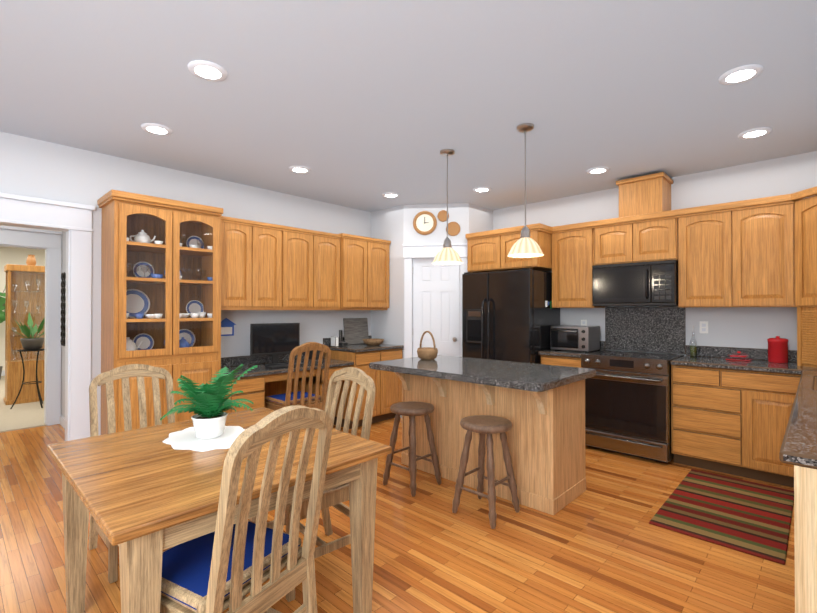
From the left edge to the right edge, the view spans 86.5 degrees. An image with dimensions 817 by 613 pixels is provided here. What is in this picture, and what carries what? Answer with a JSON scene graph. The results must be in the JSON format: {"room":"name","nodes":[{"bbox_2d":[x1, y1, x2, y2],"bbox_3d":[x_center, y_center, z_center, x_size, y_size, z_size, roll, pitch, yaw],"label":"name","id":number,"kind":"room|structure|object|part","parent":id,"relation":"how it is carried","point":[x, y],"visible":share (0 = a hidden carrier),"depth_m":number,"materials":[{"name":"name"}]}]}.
{"room":"kitchen","nodes":[
{"label":"kitchen","id":0,"kind":"room"},
{"bbox_2d":[0,376,45,431],"bbox_3d":[-6.558,1.433,6.882,5.720,0.072,7.240,0,-1,43],"label":"floor","id":1,"kind":"structure","parent":0,"point":[23,416],"depth_m":5.57,"materials":[{"name":"beige carpet"}]},
{"bbox_2d":[0,286,5,378],"bbox_3d":[-8.069,0.477,8.384,1.121,1.857,1.086,0,-1,43],"label":"ficus tree","id":2,"kind":"object","parent":1,"relation":"on","point":[2,307],"visible":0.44,"depth_m":8.44,"materials":[{"name":"green plant"}]},
{"bbox_2d":[3,255,44,404],"bbox_3d":[-5.650,0.305,6.525,0.390,2.178,0.610,0,-1,43],"label":"curio cabinet","id":3,"kind":"object","parent":1,"relation":"on","point":[25,290],"visible":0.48,"depth_m":6.45,"materials":[{"name":"brown wood"}]},
{"bbox_2d":[26,255,35,265],"bbox_3d":[-5.664,-0.699,6.517,0.120,0.170,0.117,0,-1,43],"label":"vase","id":4,"kind":"object","parent":3,"relation":"on","point":[31,260],"depth_m":6.48,"materials":[{"name":"gold metal"}]},
{"bbox_2d":[6,312,44,408],"bbox_3d":[-5.309,0.723,6.072,0.503,1.341,0.541,0,-1,43],"label":"plant stand","id":5,"kind":"object","parent":1,"relation":"on","point":[32,344],"visible":0.94,"depth_m":6.01,"materials":[{"name":"black metal"}]},
{"bbox_3d":[-5.328,0.322,6.092,0.450,0.539,0.541,0,-1,43],"label":"plant pot","id":6,"kind":"part","parent":5,"relation":"part of","materials":[{"name":"grey"}]},
{"bbox_2d":[0,225,61,369],"bbox_3d":[-4.526,0.047,4.965,0.120,2.700,7.240,0,-1,43],"label":"wall","id":7,"kind":"structure","parent":0,"point":[14,256],"depth_m":4.89,"materials":[{"name":"white paint"}]},
{"bbox_2d":[0,225,61,425],"bbox_3d":[-4.842,0.242,4.594,0.170,2.305,1.828,0,-1,43],"label":"trim","id":8,"kind":"structure","parent":7,"relation":"attached to","point":[49,242],"depth_m":5.15,"materials":[{"name":"white wood"}]},
{"bbox_2d":[61,231,65,417],"bbox_3d":[-3.390,0.044,4.564,2.080,2.700,0.120,0,-1,43],"label":"wall","id":9,"kind":"structure","parent":0,"point":[63,347],"depth_m":5.07,"materials":[{"name":"grey paint"}]},
{"bbox_2d":[59,415,64,428],"bbox_3d":[-3.437,1.339,4.506,2.080,0.110,0.016,0,-1,43],"label":"baseboard","id":10,"kind":"structure","parent":9,"relation":"attached to","point":[62,421],"depth_m":5.06,"materials":[{"name":"white"}]},
{"bbox_2d":[61,272,65,345],"bbox_3d":[-3.999,0.022,5.042,0.114,0.862,0.016,0,-1,43],"label":"art","id":11,"kind":"object","parent":9,"relation":"attached to","point":[63,295],"depth_m":5.06,"materials":[{"name":"black"}]},
{"bbox_2d":[0,131,370,435],"bbox_3d":[-2.378,0.040,4.033,0.120,2.700,7.640,0,-1,43],"label":"wall","id":12,"kind":"structure","parent":0,"point":[32,167],"depth_m":4.06,"materials":[{"name":"grey paint"}]},
{"bbox_2d":[0,192,95,440],"bbox_3d":[-3.330,0.266,2.990,0.170,2.235,1.900,0,-1,43],"label":"trim","id":13,"kind":"structure","parent":12,"relation":"attached to","point":[37,213],"depth_m":3.55,"materials":[{"name":"white wood"}]},
{"bbox_2d":[221,318,235,335],"bbox_3d":[-1.876,0.201,4.464,0.013,0.185,0.220,0,-1,43],"label":"sign","id":14,"kind":"object","parent":12,"relation":"attached to","point":[227,327],"visible":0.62,"depth_m":4.47,"materials":[{"name":"blue"}]},
{"bbox_2d":[221,216,256,307],"bbox_3d":[-1.782,-0.428,4.299,0.376,0.860,0.333,0,-1,43],"label":"upper cabinet","id":15,"kind":"object","parent":12,"relation":"attached to","point":[238,236],"depth_m":4.21,"materials":[{"name":"brown wood"}]},
{"bbox_2d":[257,222,284,307],"bbox_3d":[-1.554,-0.426,4.541,0.376,0.860,0.332,0,-1,43],"label":"upper cabinet","id":16,"kind":"object","parent":12,"relation":"attached to","point":[266,266],"depth_m":4.46,"materials":[{"name":"brown wood"}]},
{"bbox_2d":[285,226,316,307],"bbox_3d":[-1.307,-0.425,4.801,0.376,0.860,0.385,0,-1,43],"label":"upper cabinet","id":17,"kind":"object","parent":12,"relation":"attached to","point":[300,244],"depth_m":4.72,"materials":[{"name":"brown wood"}]},
{"bbox_2d":[317,231,344,307],"bbox_3d":[-1.042,-0.430,5.081,0.376,0.875,0.385,0,-1,43],"label":"upper cabinet","id":18,"kind":"object","parent":12,"relation":"attached to","point":[330,246],"depth_m":5.01,"materials":[{"name":"brown wood"}]},
{"bbox_2d":[345,234,368,307],"bbox_3d":[-0.776,-0.428,5.361,0.376,0.875,0.388,0,-1,43],"label":"upper cabinet","id":19,"kind":"object","parent":12,"relation":"attached to","point":[356,247],"depth_m":5.25,"materials":[{"name":"brown wood"}]},
{"bbox_2d":[369,237,390,307],"bbox_3d":[-0.510,-0.427,5.642,0.376,0.875,0.387,0,-1,43],"label":"upper cabinet","id":20,"kind":"object","parent":12,"relation":"attached to","point":[378,248],"depth_m":5.51,"materials":[{"name":"brown wood"}]},
{"bbox_2d":[371,205,403,417],"bbox_3d":[-0.246,0.052,5.745,0.620,2.700,0.120,0,-1,43],"label":"wall","id":21,"kind":"structure","parent":0,"point":[387,325],"depth_m":5.63,"materials":[{"name":"grey paint"}]},
{"bbox_2d":[0,417,794,612],"bbox_3d":[-1.275,1.413,2.978,7.320,0.060,7.640,0,-1,43],"label":"floor","id":22,"kind":"structure","parent":0,"point":[600,544],"depth_m":2.42,"materials":[{"name":"brown wood"}]},
{"bbox_2d":[89,364,174,583],"bbox_3d":[-1.522,0.865,2.499,0.530,1.036,0.448,0,-1,43],"label":"chair","id":23,"kind":"object","parent":22,"relation":"on","point":[124,373],"visible":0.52,"depth_m":2.59,"materials":[{"name":"brown wood"}]},
{"bbox_2d":[97,189,222,434],"bbox_3d":[-2.167,0.239,3.824,0.467,2.300,0.870,0,-1,43],"label":"hutch","id":24,"kind":"object","parent":22,"relation":"on","point":[160,282],"visible":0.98,"depth_m":3.73,"materials":[{"name":"brown wood"}]},
{"bbox_2d":[47,364,391,612],"bbox_3d":[-0.851,0.817,1.940,1.150,1.117,1.050,0,-1,43],"label":"dining table","id":25,"kind":"object","parent":22,"relation":"on","point":[145,497],"visible":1,"depth_m":1.78,"materials":[{"name":"brown wood"}]},
{"bbox_2d":[160,405,331,612],"bbox_3d":[-0.599,0.848,1.504,0.534,1.056,0.448,0,0,29],"label":"chair","id":26,"kind":"object","parent":22,"relation":"on","point":[226,564],"visible":0.92,"depth_m":1.40,"materials":[{"name":"brown wood"}]},
{"bbox_2d":[265,342,330,410],"bbox_3d":[-1.091,0.861,4.267,0.535,1.066,0.448,0,-1,43],"label":"desk chair","id":27,"kind":"object","parent":22,"relation":"on","point":[302,397],"visible":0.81,"depth_m":4.15,"materials":[{"name":"brown wood"}]},
{"bbox_2d":[221,318,403,428],"bbox_3d":[-1.044,0.766,4.885,0.632,1.260,2.210,0,-1,43],"label":"desk","id":28,"kind":"object","parent":22,"relation":"on","point":[273,346],"visible":0.58,"depth_m":4.87,"materials":[{"name":"brown wood"}]},
{"bbox_2d":[250,323,303,368],"bbox_3d":[-1.360,0.391,4.567,0.379,0.444,0.539,0,-1,43],"label":"monitor","id":29,"kind":"object","parent":28,"relation":"on","point":[273,339],"depth_m":4.58,"materials":[{"name":"black"}]},
{"bbox_2d":[253,367,374,601],"bbox_3d":[-0.507,0.864,2.360,0.530,1.036,0.448,0,0,-41],"label":"chair","id":30,"kind":"object","parent":22,"relation":"on","point":[335,497],"visible":0.38,"depth_m":2.39,"materials":[{"name":"brown wood"}]},
{"bbox_2d":[383,401,441,496],"bbox_3d":[0.029,1.077,3.398,0.350,0.621,0.350,0,-1,43],"label":"bar stool","id":31,"kind":"object","parent":22,"relation":"on","point":[411,409],"visible":0.98,"depth_m":3.37,"materials":[{"name":"brown wood"}]},
{"bbox_2d":[452,415,519,528],"bbox_3d":[0.523,1.074,2.930,0.350,0.621,0.350,0,-1,43],"label":"bar stool","id":32,"kind":"object","parent":22,"relation":"on","point":[484,425],"visible":1,"depth_m":2.91,"materials":[{"name":"brown wood"}]},
{"bbox_2d":[390,371,585,514],"bbox_3d":[0.595,0.947,3.523,1.414,0.880,0.700,0,-1,43],"label":"kitchen island","id":33,"kind":"object","parent":22,"relation":"on","point":[541,407],"depth_m":3.15,"materials":[{"name":"brown wood"}]},
{"bbox_2d":[369,355,595,390],"bbox_3d":[0.537,0.494,3.465,1.570,0.040,0.930,0,-1,43],"label":"island countertop","id":34,"kind":"structure","parent":33,"relation":"on","point":[494,373],"depth_m":3.19,"materials":[{"name":"grey stone"}]},
{"bbox_2d":[417,331,437,359],"bbox_3d":[0.171,0.340,3.916,0.190,0.258,0.190,0,-1,43],"label":"basket","id":35,"kind":"object","parent":34,"relation":"on","point":[424,353],"depth_m":3.86,"materials":[{"name":"wicker"}]},
{"bbox_2d":[462,268,559,363],"bbox_3d":[1.195,0.484,5.136,0.896,1.803,0.818,0,-1,43],"label":"fridge","id":36,"kind":"object","parent":22,"relation":"on","point":[512,315],"visible":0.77,"depth_m":4.84,"materials":[{"name":"black metal"}]},
{"bbox_2d":[541,355,582,367],"bbox_3d":[1.798,0.955,4.737,0.467,0.880,0.617,0,-1,43],"label":"base cabinet","id":37,"kind":"object","parent":22,"relation":"on","point":[545,359],"depth_m":4.53,"materials":[{"name":"brown wood"}]},
{"bbox_2d":[538,351,597,358],"bbox_3d":[1.788,0.495,4.739,0.483,0.040,0.632,0,-1,43],"label":"countertop","id":38,"kind":"structure","parent":37,"relation":"on","point":[561,354],"depth_m":4.54,"materials":[{"name":"grey stone"}]},
{"bbox_2d":[550,325,599,351],"bbox_3d":[1.820,0.340,4.769,0.420,0.269,0.372,0,-1,43],"label":"toaster oven","id":39,"kind":"object","parent":38,"relation":"on","point":[563,338],"depth_m":4.65,"materials":[{"name":"silver metal"}]},
{"bbox_2d":[581,350,684,462],"bbox_3d":[2.189,0.927,4.254,0.752,0.930,0.727,0,-1,43],"label":"range","id":40,"kind":"object","parent":22,"relation":"on","point":[627,402],"visible":0.85,"depth_m":4.00,"materials":[{"name":"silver metal"}]},
{"bbox_2d":[671,367,733,474],"bbox_3d":[2.680,0.950,3.902,0.430,0.880,0.617,0,-1,43],"label":"base cabinet","id":41,"kind":"object","parent":22,"relation":"on","point":[731,408],"depth_m":3.67,"materials":[{"name":"brown wood"}]},
{"bbox_2d":[670,355,816,374],"bbox_3d":[3.068,0.487,3.527,1.515,0.040,0.632,0,-1,43],"label":"countertop","id":42,"kind":"structure","parent":41,"relation":"on","point":[771,366],"depth_m":3.61,"materials":[{"name":"grey stone"}]},
{"bbox_2d":[797,307,816,367],"bbox_3d":[3.341,0.231,3.216,0.688,0.467,0.666,0,-1,43],"label":"appliance garage","id":43,"kind":"object","parent":42,"relation":"on","point":[806,336],"visible":1,"depth_m":3.39,"materials":[{"name":"brown wood"}]},
{"bbox_2d":[649,469,793,564],"bbox_3d":[2.211,1.378,3.009,0.660,0.010,1.280,0,-1,43],"label":"rug","id":44,"kind":"object","parent":22,"relation":"on","point":[750,518],"visible":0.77,"depth_m":2.87,"materials":[{"name":"multicoloured fabric"}]},
{"bbox_2d":[734,371,800,487],"bbox_3d":[3.007,0.948,3.592,0.472,0.880,0.617,0,-1,43],"label":"base cabinet","id":45,"kind":"object","parent":22,"relation":"on","point":[763,403],"depth_m":3.40,"materials":[{"name":"brown wood"}]},
{"bbox_2d":[787,414,816,612],"bbox_3d":[1.709,0.933,1.440,0.621,0.880,0.829,0,-1,43],"label":"peninsula counter","id":46,"kind":"object","parent":22,"relation":"on","point":[798,450],"depth_m":1.34,"materials":[{"name":"brown wood"}]},
{"bbox_2d":[803,378,814,393],"bbox_3d":[3.055,0.943,2.859,0.617,0.880,0.340,0,-1,43],"label":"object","id":47,"kind":"object","parent":22,"relation":"on","point":[808,383],"depth_m":2.56,"materials":[{"name":"brown"}]},
{"bbox_2d":[799,370,816,381],"bbox_3d":[3.038,0.483,2.868,0.652,0.040,0.325,0,-1,43],"label":"countertop","id":48,"kind":"structure","parent":47,"relation":"on","point":[806,374],"depth_m":2.96,"materials":[{"name":"stone"}]},
{"bbox_2d":[0,0,816,211],"bbox_3d":[-0.520,-1.371,2.281,5.240,0.100,7.640,0,-1,43],"label":"ceiling","id":49,"kind":"structure","parent":0,"point":[364,105],"depth_m":2.63,"materials":[{"name":"grey paint"}]},
{"bbox_2d":[141,123,172,135],"bbox_3d":[-1.854,-1.309,3.200,0.203,0.012,0.203,0,0,37],"label":"recessed light","id":50,"kind":"object","parent":49,"relation":"in","point":[159,129],"depth_m":3.18,"materials":[{"name":"white plastic"}]},
{"bbox_2d":[188,60,227,81],"bbox_3d":[-1.118,-1.314,2.420,0.203,0.012,0.203,0,0,34],"label":"recessed light","id":51,"kind":"object","parent":49,"relation":"in","point":[211,71],"depth_m":2.40,"materials":[{"name":"white plastic"}]},
{"bbox_2d":[289,166,310,172],"bbox_3d":[-1.029,-1.303,4.113,0.203,0.012,0.203,0,0,37],"label":"recessed light","id":52,"kind":"object","parent":49,"relation":"in","point":[297,169],"depth_m":4.09,"materials":[{"name":"white plastic"}]},
{"bbox_2d":[382,192,398,197],"bbox_3d":[-0.205,-1.297,5.027,0.203,0.012,0.203,0,0,19],"label":"recessed light","id":53,"kind":"object","parent":49,"relation":"in","point":[389,195],"depth_m":5.02,"materials":[{"name":"white"}]},
{"bbox_2d":[432,149,462,264],"bbox_3d":[0.327,-0.842,3.652,0.265,0.940,0.258,0,-1,43],"label":"pendant light","id":54,"kind":"object","parent":49,"relation":"hanging from","point":[447,254],"visible":1,"depth_m":3.61,"materials":[{"name":"white glass"}]},
{"bbox_2d":[473,187,490,191],"bbox_3d":[0.813,-1.299,4.792,0.203,0.012,0.203,0,0,37],"label":"recessed light","id":55,"kind":"object","parent":49,"relation":"in","point":[480,189],"depth_m":4.77,"materials":[{"name":"white"}]},
{"bbox_2d":[508,123,543,257],"bbox_3d":[0.850,-0.845,3.156,0.265,0.940,0.258,0,-1,43],"label":"pendant light","id":56,"kind":"object","parent":49,"relation":"hanging from","point":[525,245],"visible":1,"depth_m":3.12,"materials":[{"name":"white glass"}]},
{"bbox_2d":[586,167,609,173],"bbox_3d":[1.806,-1.303,4.140,0.203,0.012,0.203,0,0,34],"label":"recessed light","id":57,"kind":"object","parent":49,"relation":"in","point":[596,170],"depth_m":4.12,"materials":[{"name":"white plastic"}]},
{"bbox_2d":[718,64,763,84],"bbox_3d":[1.880,-1.314,2.459,0.203,0.012,0.203,0,0,37],"label":"recessed light","id":58,"kind":"object","parent":49,"relation":"in","point":[744,72],"depth_m":2.44,"materials":[{"name":"white"}]},
{"bbox_2d":[738,127,771,138],"bbox_3d":[2.608,-1.309,3.271,0.203,0.012,0.203,0,0,19],"label":"recessed light","id":59,"kind":"object","parent":49,"relation":"in","point":[756,132],"depth_m":3.26,"materials":[{"name":"white"}]},
{"bbox_2d":[404,203,468,243],"bbox_3d":[0.352,0.050,5.506,0.820,2.700,0.120,0,0,6],"label":"wall","id":60,"kind":"structure","parent":0,"point":[458,213],"depth_m":5.45,"materials":[{"name":"grey paint"}]},
{"bbox_2d":[413,211,436,234],"bbox_3d":[0.204,-1.060,5.450,0.300,0.300,0.034,0,0,6],"label":"wall clock","id":61,"kind":"object","parent":60,"relation":"attached to","point":[424,222],"visible":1,"depth_m":5.44,"materials":[{"name":"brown wood"}]},
{"bbox_2d":[403,243,467,357],"bbox_3d":[0.350,0.300,5.485,0.836,2.200,0.160,0,0,6],"label":"door frame","id":62,"kind":"structure","parent":60,"relation":"attached to","point":[420,250],"depth_m":5.46,"materials":[{"name":"white wood"}]},
{"bbox_2d":[413,258,459,356],"bbox_3d":[0.343,0.383,5.450,0.592,2.010,0.106,0,0,6],"label":"pantry door","id":63,"kind":"structure","parent":60,"relation":"in","point":[436,300],"depth_m":5.47,"materials":[{"name":"white wood"}]},
{"bbox_2d":[437,210,459,235],"bbox_3d":[0.505,-1.054,5.428,0.287,0.327,0.016,0,0,6],"label":"plates","id":64,"kind":"object","parent":60,"relation":"attached to","point":[453,228],"visible":0.92,"depth_m":5.42,"materials":[{"name":"brown wood"}]},
{"bbox_2d":[469,203,492,272],"bbox_3d":[0.899,0.051,5.645,0.120,2.700,0.550,0,-1,43],"label":"wall","id":65,"kind":"structure","parent":0,"point":[480,218],"depth_m":5.58,"materials":[{"name":"grey paint"}]},
{"bbox_2d":[459,151,816,355],"bbox_3d":[2.109,0.046,4.960,5.120,2.700,0.120,0,-1,43],"label":"wall","id":66,"kind":"structure","parent":0,"point":[747,327],"depth_m":4.11,"materials":[{"name":"grey paint"}]},
{"bbox_2d":[465,229,500,272],"bbox_3d":[1.104,-0.666,5.392,0.472,0.460,0.637,0,-1,43],"label":"upper cabinet","id":67,"kind":"object","parent":66,"relation":"attached to","point":[483,248],"depth_m":5.15,"materials":[{"name":"brown wood"}]},
{"bbox_2d":[501,223,552,270],"bbox_3d":[1.447,-0.668,5.067,0.473,0.460,0.637,0,-1,43],"label":"upper cabinet","id":68,"kind":"object","parent":66,"relation":"attached to","point":[542,234],"depth_m":4.84,"materials":[{"name":"brown wood"}]},
{"bbox_2d":[549,221,604,307],"bbox_3d":[1.890,-0.447,4.845,0.464,0.905,0.347,0,-1,43],"label":"upper cabinet","id":69,"kind":"object","parent":66,"relation":"attached to","point":[572,268],"depth_m":4.71,"materials":[{"name":"brown wood"}]},
{"bbox_2d":[581,320,586,325],"bbox_3d":[2.007,0.199,4.967,0.070,0.115,0.008,0,-1,43],"label":"electrical outlet plate","id":70,"kind":"object","parent":66,"relation":"attached to","point":[583,322],"depth_m":4.96,"materials":[{"name":"white plastic"}]},
{"bbox_2d":[593,216,632,264],"bbox_3d":[2.201,-0.671,4.552,0.380,0.460,0.347,0,-1,43],"label":"upper cabinet","id":71,"kind":"object","parent":66,"relation":"attached to","point":[612,238],"depth_m":4.42,"materials":[{"name":"brown wood"}]},
{"bbox_2d":[617,172,672,215],"bbox_3d":[2.386,-1.090,4.379,0.390,0.375,0.347,0,-1,43],"label":"vent cover","id":72,"kind":"object","parent":66,"relation":"attached to","point":[651,192],"depth_m":4.24,"materials":[{"name":"brown wood"}]},
{"bbox_2d":[633,208,676,262],"bbox_3d":[2.477,-0.673,4.291,0.380,0.460,0.347,0,-1,43],"label":"upper cabinet","id":73,"kind":"object","parent":66,"relation":"attached to","point":[654,233],"depth_m":4.16,"materials":[{"name":"brown wood"}]},
{"bbox_2d":[592,260,677,305],"bbox_3d":[2.305,-0.225,4.383,0.752,0.425,0.446,0,-1,43],"label":"microwave","id":74,"kind":"object","parent":73,"relation":"attached to","point":[653,283],"visible":0.96,"depth_m":4.21,"materials":[{"name":"black metal"}]},
{"bbox_2d":[602,307,796,362],"bbox_3d":[2.573,0.233,4.419,2.065,0.480,0.020,0,-1,43],"label":"backsplash","id":75,"kind":"structure","parent":66,"relation":"attached to","point":[660,329],"depth_m":4.42,"materials":[{"name":"grey stone"}]},
{"bbox_2d":[700,321,707,333],"bbox_3d":[2.842,0.194,4.177,0.070,0.115,0.008,0,-1,43],"label":"electrical outlet plate","id":76,"kind":"object","parent":66,"relation":"attached to","point":[703,326],"depth_m":4.18,"materials":[{"name":"white plastic"}]},
{"bbox_2d":[677,202,732,307],"bbox_3d":[2.766,-0.452,4.015,0.408,0.905,0.347,0,-1,43],"label":"upper cabinet","id":77,"kind":"object","parent":66,"relation":"attached to","point":[704,233],"depth_m":3.88,"materials":[{"name":"brown wood"}]},
{"bbox_2d":[733,194,788,306],"bbox_3d":[3.062,-0.454,3.735,0.408,0.905,0.347,0,-1,43],"label":"upper cabinet","id":78,"kind":"object","parent":66,"relation":"attached to","point":[759,252],"depth_m":3.61,"materials":[{"name":"brown wood"}]},
{"bbox_2d":[789,186,816,306],"bbox_3d":[3.342,-0.457,3.228,0.696,0.905,0.697,0,-1,43],"label":"upper cabinet","id":79,"kind":"object","parent":66,"relation":"attached to","point":[802,209],"depth_m":3.40,"materials":[{"name":"brown wood"}]}
]}

